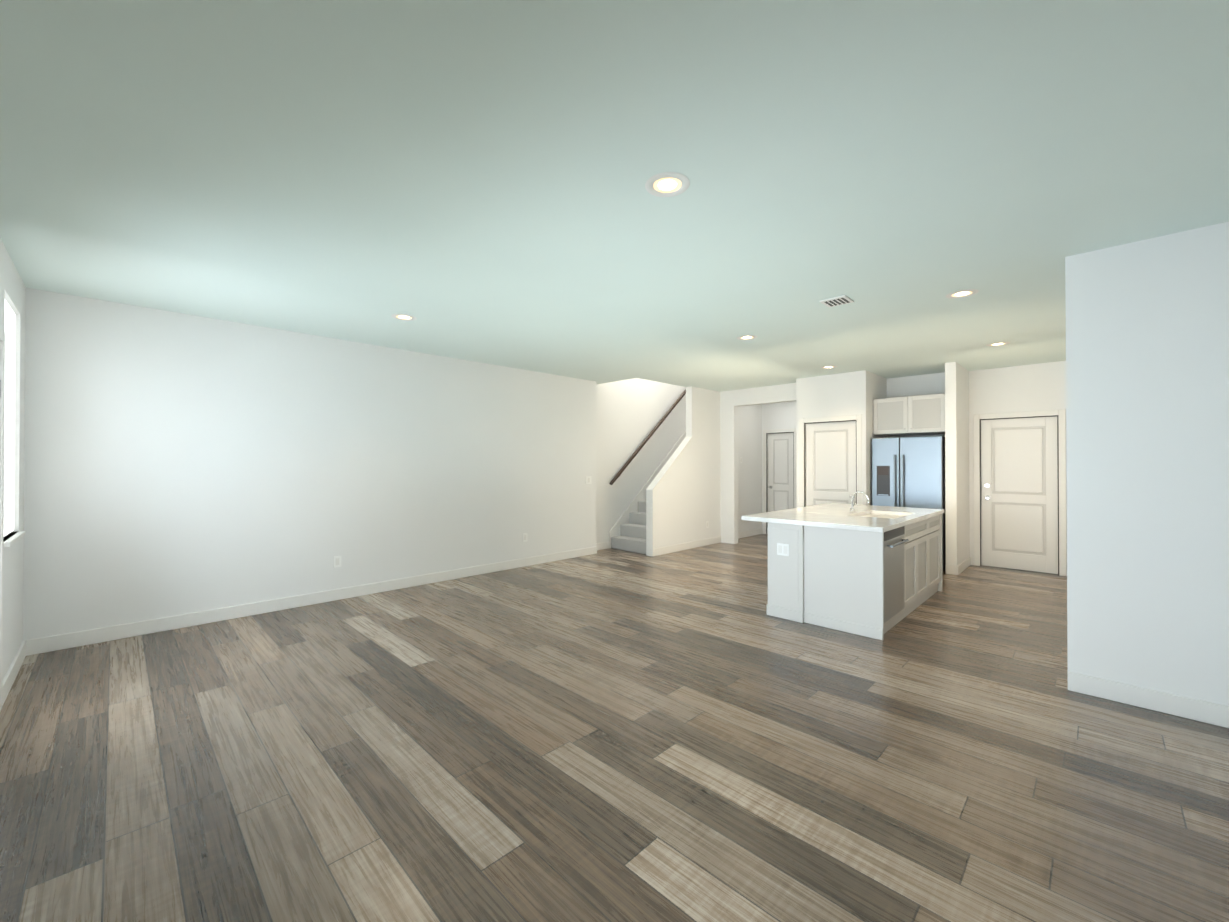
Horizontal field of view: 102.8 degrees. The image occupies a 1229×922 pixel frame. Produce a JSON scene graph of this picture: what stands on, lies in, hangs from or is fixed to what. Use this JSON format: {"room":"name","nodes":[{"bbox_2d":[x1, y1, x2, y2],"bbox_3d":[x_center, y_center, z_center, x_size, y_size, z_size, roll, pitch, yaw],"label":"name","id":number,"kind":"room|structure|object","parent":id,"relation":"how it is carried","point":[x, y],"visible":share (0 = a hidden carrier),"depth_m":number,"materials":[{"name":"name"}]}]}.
{"room":"empty living room","nodes":[
{"label":"empty living room","id":0,"kind":"room"},
{"bbox_2d":[0,238,25,678],"bbox_3d":[-2.165,0.063,1.381,6.750,2.740,0.120,0,0,44],"label":"wall","id":1,"kind":"structure","parent":0,"point":[12,290],"depth_m":3.43,"materials":[{"name":"paint"}]},
{"bbox_2d":[0,327,4,711],"bbox_3d":[-3.205,0.340,2.496,1.040,2.200,0.022,0,0,44],"label":"door frame","id":2,"kind":"structure","parent":1,"relation":"attached to","point":[2,372],"depth_m":2.82,"materials":[{"name":"white wood"}]},
{"bbox_2d":[4,300,15,536],"bbox_3d":[-3.980,-0.271,3.166,0.696,1.526,0.080,0,0,44],"label":"window","id":3,"kind":"structure","parent":1,"relation":"in","point":[9,414],"depth_m":3.26,"materials":[{"name":"white"}]},
{"bbox_2d":[4,531,25,546],"bbox_3d":[-3.945,0.507,3.197,0.760,0.025,0.080,0,0,44],"label":"window sill","id":4,"kind":"structure","parent":1,"relation":"attached to","point":[13,539],"depth_m":3.17,"materials":[{"name":"white wood"}]},
{"bbox_2d":[2,640,29,705],"bbox_3d":[-3.968,1.387,3.240,1.080,0.115,0.016,0,0,44],"label":"baseboard","id":5,"kind":"structure","parent":1,"relation":"attached to","point":[24,650],"depth_m":3.22,"materials":[{"name":"white wood"}]},
{"bbox_2d":[23,288,595,640],"bbox_3d":[-2.454,0.090,5.766,0.210,2.740,5.970,0,0,44],"label":"wall","id":6,"kind":"structure","parent":0,"point":[176,463],"depth_m":4.67,"materials":[{"name":"paint"}]},
{"bbox_2d":[30,544,597,654],"bbox_3d":[-2.332,1.402,5.722,0.016,0.115,5.850,0,0,44],"label":"baseboard","id":7,"kind":"structure","parent":6,"relation":"attached to","point":[87,637],"depth_m":4.68,"materials":[{"name":"white wood"}]},
{"bbox_2d":[333,556,340,567],"bbox_3d":[-2.905,1.056,5.145,0.008,0.118,0.075,0,0,44],"label":"electrical outlet","id":8,"kind":"object","parent":6,"relation":"attached to","point":[336,561],"visible":1,"depth_m":5.14,"materials":[{"name":"white plastic"}]},
{"bbox_2d":[523,533,526,541],"bbox_3d":[-1.244,1.066,6.835,0.008,0.118,0.075,0,0,44],"label":"electrical outlet","id":9,"kind":"object","parent":6,"relation":"attached to","point":[524,537],"visible":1,"depth_m":6.83,"materials":[{"name":"white plastic"}]},
{"bbox_2d":[586,476,591,483],"bbox_3d":[-0.403,0.301,7.696,0.008,0.118,0.120,0,0,44],"label":"light switch","id":10,"kind":"object","parent":6,"relation":"attached to","point":[588,479],"visible":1,"depth_m":7.70,"materials":[{"name":"white plastic"}]},
{"bbox_2d":[589,542,609,549],"bbox_3d":[-0.252,1.416,8.123,0.016,0.115,0.490,0,0,44],"label":"baseboard","id":11,"kind":"structure","parent":6,"relation":"attached to","point":[605,545],"depth_m":8.18,"materials":[{"name":"white wood"}]},
{"bbox_2d":[0,534,1228,921],"bbox_3d":[1.187,1.515,4.997,7.050,0.120,10.350,0,0,44],"label":"floor","id":12,"kind":"structure","parent":0,"point":[692,734],"depth_m":2.31,"materials":[{"name":"brown wood"}]},
{"bbox_2d":[609,431,685,553],"bbox_3d":[1.417,-0.085,9.214,0.868,3.130,3.415,0,0,44],"label":"stairs","id":13,"kind":"structure","parent":12,"relation":"on","point":[627,531],"depth_m":8.41,"materials":[{"name":"carpet"}]},
{"bbox_2d":[720,406,737,543],"bbox_3d":[2.079,0.248,8.888,0.280,2.460,0.140,0,0,44],"label":"pilaster","id":14,"kind":"object","parent":12,"relation":"on","point":[729,464],"visible":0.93,"depth_m":8.82,"materials":[{"name":"paint"}]},
{"bbox_2d":[762,511,944,639],"bbox_3d":[2.568,1.018,5.052,1.036,0.875,2.180,0,0,44],"label":"kitchen island","id":15,"kind":"object","parent":12,"relation":"on","point":[871,571],"depth_m":4.34,"materials":[{"name":"white wood"}]},
{"bbox_2d":[742,511,909,530],"bbox_3d":[1.973,0.558,4.651,1.265,0.040,0.790,0,0,44],"label":"island countertop","id":16,"kind":"structure","parent":15,"relation":"on","point":[867,522],"depth_m":4.51,"materials":[{"name":"white stone"}]},
{"bbox_2d":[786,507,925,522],"bbox_3d":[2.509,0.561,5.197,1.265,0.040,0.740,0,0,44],"label":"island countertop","id":17,"kind":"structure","parent":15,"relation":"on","point":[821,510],"depth_m":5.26,"materials":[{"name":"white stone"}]},
{"bbox_2d":[872,436,945,572],"bbox_3d":[4.210,0.572,6.934,0.855,1.790,0.837,0,0,44],"label":"fridge","id":18,"kind":"object","parent":12,"relation":"on","point":[908,471],"visible":0.54,"depth_m":6.63,"materials":[{"name":"silver metal"}]},
{"bbox_2d":[0,0,1228,391],"bbox_3d":[1.187,-1.410,5.015,7.050,0.250,10.350,0,0,44],"label":"ceiling","id":19,"kind":"structure","parent":0,"point":[462,178],"depth_m":2.18,"materials":[{"name":"paint"}]},
{"bbox_2d":[391,314,416,320],"bbox_3d":[-1.883,-1.284,4.393,0.210,0.008,0.210,0,0,44],"label":"recessed light","id":20,"kind":"object","parent":19,"relation":"in","point":[406,317],"visible":1,"depth_m":4.39,"materials":[{"name":"white"}]},
{"bbox_2d":[645,172,689,196],"bbox_3d":[0.249,-1.297,2.312,0.210,0.008,0.210,0,0,44],"label":"recessed light","id":21,"kind":"object","parent":19,"relation":"in","point":[661,184],"visible":1,"depth_m":2.31,"materials":[{"name":"white"}]},
{"bbox_2d":[737,335,756,339],"bbox_3d":[1.377,-1.280,5.100,0.210,0.008,0.210,0,0,44],"label":"recessed light","id":22,"kind":"object","parent":19,"relation":"in","point":[747,337],"visible":1,"depth_m":5.10,"materials":[{"name":"white"}]},
{"bbox_2d":[820,366,836,368],"bbox_3d":[2.905,-1.271,6.655,0.210,0.008,0.210,0,0,44],"label":"recessed light","id":23,"kind":"object","parent":19,"relation":"in","point":[825,367],"visible":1,"depth_m":6.66,"materials":[{"name":"white"}]},
{"bbox_2d":[820,295,853,306],"bbox_3d":[1.790,-1.284,3.951,0.200,0.014,0.200,0,0,44],"label":"ceiling vent","id":24,"kind":"object","parent":19,"relation":"in","point":[837,301],"visible":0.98,"depth_m":3.93,"materials":[{"name":"white metal"}]},
{"bbox_2d":[946,289,978,297],"bbox_3d":[2.683,-1.288,3.790,0.210,0.008,0.210,0,0,44],"label":"recessed light","id":25,"kind":"object","parent":19,"relation":"in","point":[963,293],"visible":1,"depth_m":3.78,"materials":[{"name":"white"}]},
{"bbox_2d":[986,342,1009,345],"bbox_3d":[4.203,-1.278,5.380,0.210,0.008,0.210,0,0,44],"label":"recessed light","id":26,"kind":"object","parent":19,"relation":"in","point":[998,343],"visible":1,"depth_m":5.38,"materials":[{"name":"white"}]},
{"bbox_2d":[596,378,685,542],"bbox_3d":[0.999,-1.168,9.509,0.120,5.300,4.200,0,0,44],"label":"wall","id":27,"kind":"structure","parent":0,"point":[630,413],"depth_m":8.65,"materials":[{"name":"paint"}]},
{"bbox_2d":[609,389,685,484],"bbox_3d":[1.010,-0.918,9.357,0.103,2.664,3.139,0,0,44],"label":"stair handrail","id":28,"kind":"object","parent":27,"relation":"attached to","point":[634,454],"visible":0.88,"depth_m":8.86,"materials":[{"name":"brown wood"}]},
{"bbox_2d":[653,386,761,548],"bbox_3d":[1.867,0.109,8.957,0.120,2.740,3.760,0,0,44],"label":"wall","id":29,"kind":"structure","parent":0,"point":[687,498],"depth_m":8.56,"materials":[{"name":"paint"}]},
{"bbox_2d":[646,491,652,556],"bbox_3d":[0.547,0.956,7.601,0.132,1.030,0.018,0,0,44],"label":"trim","id":30,"kind":"structure","parent":29,"relation":"attached to","point":[649,523],"depth_m":7.59,"materials":[{"name":"white"}]},
{"bbox_2d":[646,436,691,491],"bbox_3d":[0.905,0.027,7.968,0.135,0.891,1.040,0,0,44],"label":"trim","id":31,"kind":"structure","parent":29,"relation":"on","point":[654,483],"depth_m":7.92,"materials":[{"name":"white wood"}]},
{"bbox_2d":[653,536,720,555],"bbox_3d":[1.260,1.417,8.238,0.020,0.115,1.926,0,0,44],"label":"baseboard","id":32,"kind":"structure","parent":29,"relation":"attached to","point":[689,545],"depth_m":8.14,"materials":[{"name":"white wood"}]},
{"bbox_2d":[738,528,762,538],"bbox_3d":[2.528,1.425,9.526,0.016,0.115,1.410,0,0,44],"label":"baseboard","id":33,"kind":"structure","parent":29,"relation":"attached to","point":[757,531],"depth_m":9.67,"materials":[{"name":"white wood"}]},
{"bbox_2d":[720,383,795,406],"bbox_3d":[2.543,-1.124,8.440,1.580,0.280,0.140,0,0,44],"label":"header beam","id":34,"kind":"structure","parent":0,"point":[767,395],"depth_m":8.40,"materials":[{"name":"paint"}]},
{"bbox_2d":[762,401,795,533],"bbox_3d":[3.665,0.112,9.489,1.700,2.740,0.120,0,0,44],"label":"wall","id":35,"kind":"structure","parent":0,"point":[782,415],"depth_m":9.84,"materials":[{"name":"paint"}]},
{"bbox_2d":[763,428,796,533],"bbox_3d":[3.290,0.423,9.762,0.720,2.120,0.022,0,0,44],"label":"door frame","id":36,"kind":"structure","parent":35,"relation":"attached to","point":[772,431],"depth_m":9.91,"materials":[{"name":"white wood"}]},
{"bbox_2d":[768,433,793,511],"bbox_3d":[3.305,0.462,9.777,0.556,2.032,0.115,0,0,44],"label":"door","id":37,"kind":"structure","parent":35,"relation":"in","point":[780,475],"depth_m":9.80,"materials":[{"name":"white wood"}]},
{"bbox_2d":[796,370,868,507],"bbox_3d":[3.211,0.099,7.272,1.000,2.740,0.120,0,0,44],"label":"wall","id":38,"kind":"structure","parent":0,"point":[842,394],"depth_m":7.16,"materials":[{"name":"paint"}]},
{"bbox_2d":[799,415,861,506],"bbox_3d":[3.164,0.408,7.223,0.900,2.120,0.022,0,0,44],"label":"door frame","id":39,"kind":"structure","parent":38,"relation":"attached to","point":[804,421],"depth_m":7.21,"materials":[{"name":"white wood"}]},
{"bbox_2d":[806,421,855,505],"bbox_3d":[3.179,0.446,7.238,0.736,2.032,0.115,0,0,44],"label":"pantry door","id":40,"kind":"structure","parent":38,"relation":"in","point":[830,462],"depth_m":7.25,"materials":[{"name":"white wood"}]},
{"bbox_2d":[869,372,886,504],"bbox_3d":[4.191,0.101,7.641,0.120,2.740,1.780,0,0,44],"label":"wall","id":41,"kind":"structure","parent":0,"point":[877,386],"depth_m":7.09,"materials":[{"name":"paint"}]},
{"bbox_2d":[887,372,944,437],"bbox_3d":[4.561,0.099,7.291,0.900,2.740,0.120,0,0,44],"label":"wall","id":42,"kind":"structure","parent":0,"point":[925,384],"depth_m":7.29,"materials":[{"name":"paint"}]},
{"bbox_2d":[873,393,944,435],"bbox_3d":[4.275,-0.638,7.004,0.890,0.510,0.688,0,0,44],"label":"upper cabinet","id":43,"kind":"object","parent":42,"relation":"attached to","point":[912,415],"visible":0.98,"depth_m":6.77,"materials":[{"name":"white wood"}]},
{"bbox_2d":[945,362,969,565],"bbox_3d":[4.708,0.095,6.713,0.120,2.740,1.020,0,0,44],"label":"wall","id":44,"kind":"structure","parent":0,"point":[957,517],"depth_m":6.38,"materials":[{"name":"paint"}]},
{"bbox_2d":[969,361,1066,564],"bbox_3d":[5.476,0.095,6.588,1.150,2.740,0.120,0,0,44],"label":"wall","id":45,"kind":"structure","parent":0,"point":[1033,387],"depth_m":6.62,"materials":[{"name":"paint"}]},
{"bbox_2d":[981,416,1057,573],"bbox_3d":[5.412,0.443,6.585,0.796,2.032,0.115,0,0,44],"label":"door","id":46,"kind":"structure","parent":45,"relation":"in","point":[1019,496],"depth_m":6.58,"materials":[{"name":"white wood"}]},
{"bbox_2d":[973,409,1066,575],"bbox_3d":[5.397,0.404,6.570,0.960,2.120,0.022,0,0,44],"label":"door frame","id":47,"kind":"structure","parent":45,"relation":"attached to","point":[1061,465],"depth_m":6.38,"materials":[{"name":"white wood"}]},
{"bbox_2d":[1065,222,1228,705],"bbox_3d":[4.689,0.081,4.382,0.820,2.740,4.370,0,0,44],"label":"wall","id":48,"kind":"structure","parent":0,"point":[1147,397],"depth_m":2.86,"materials":[{"name":"paint"}]},
{"bbox_2d":[1068,671,1228,727],"bbox_3d":[3.099,1.385,2.863,0.670,0.115,0.016,0,0,44],"label":"baseboard","id":49,"kind":"structure","parent":48,"relation":"attached to","point":[1192,708],"depth_m":2.84,"materials":[{"name":"white wood"}]}
]}

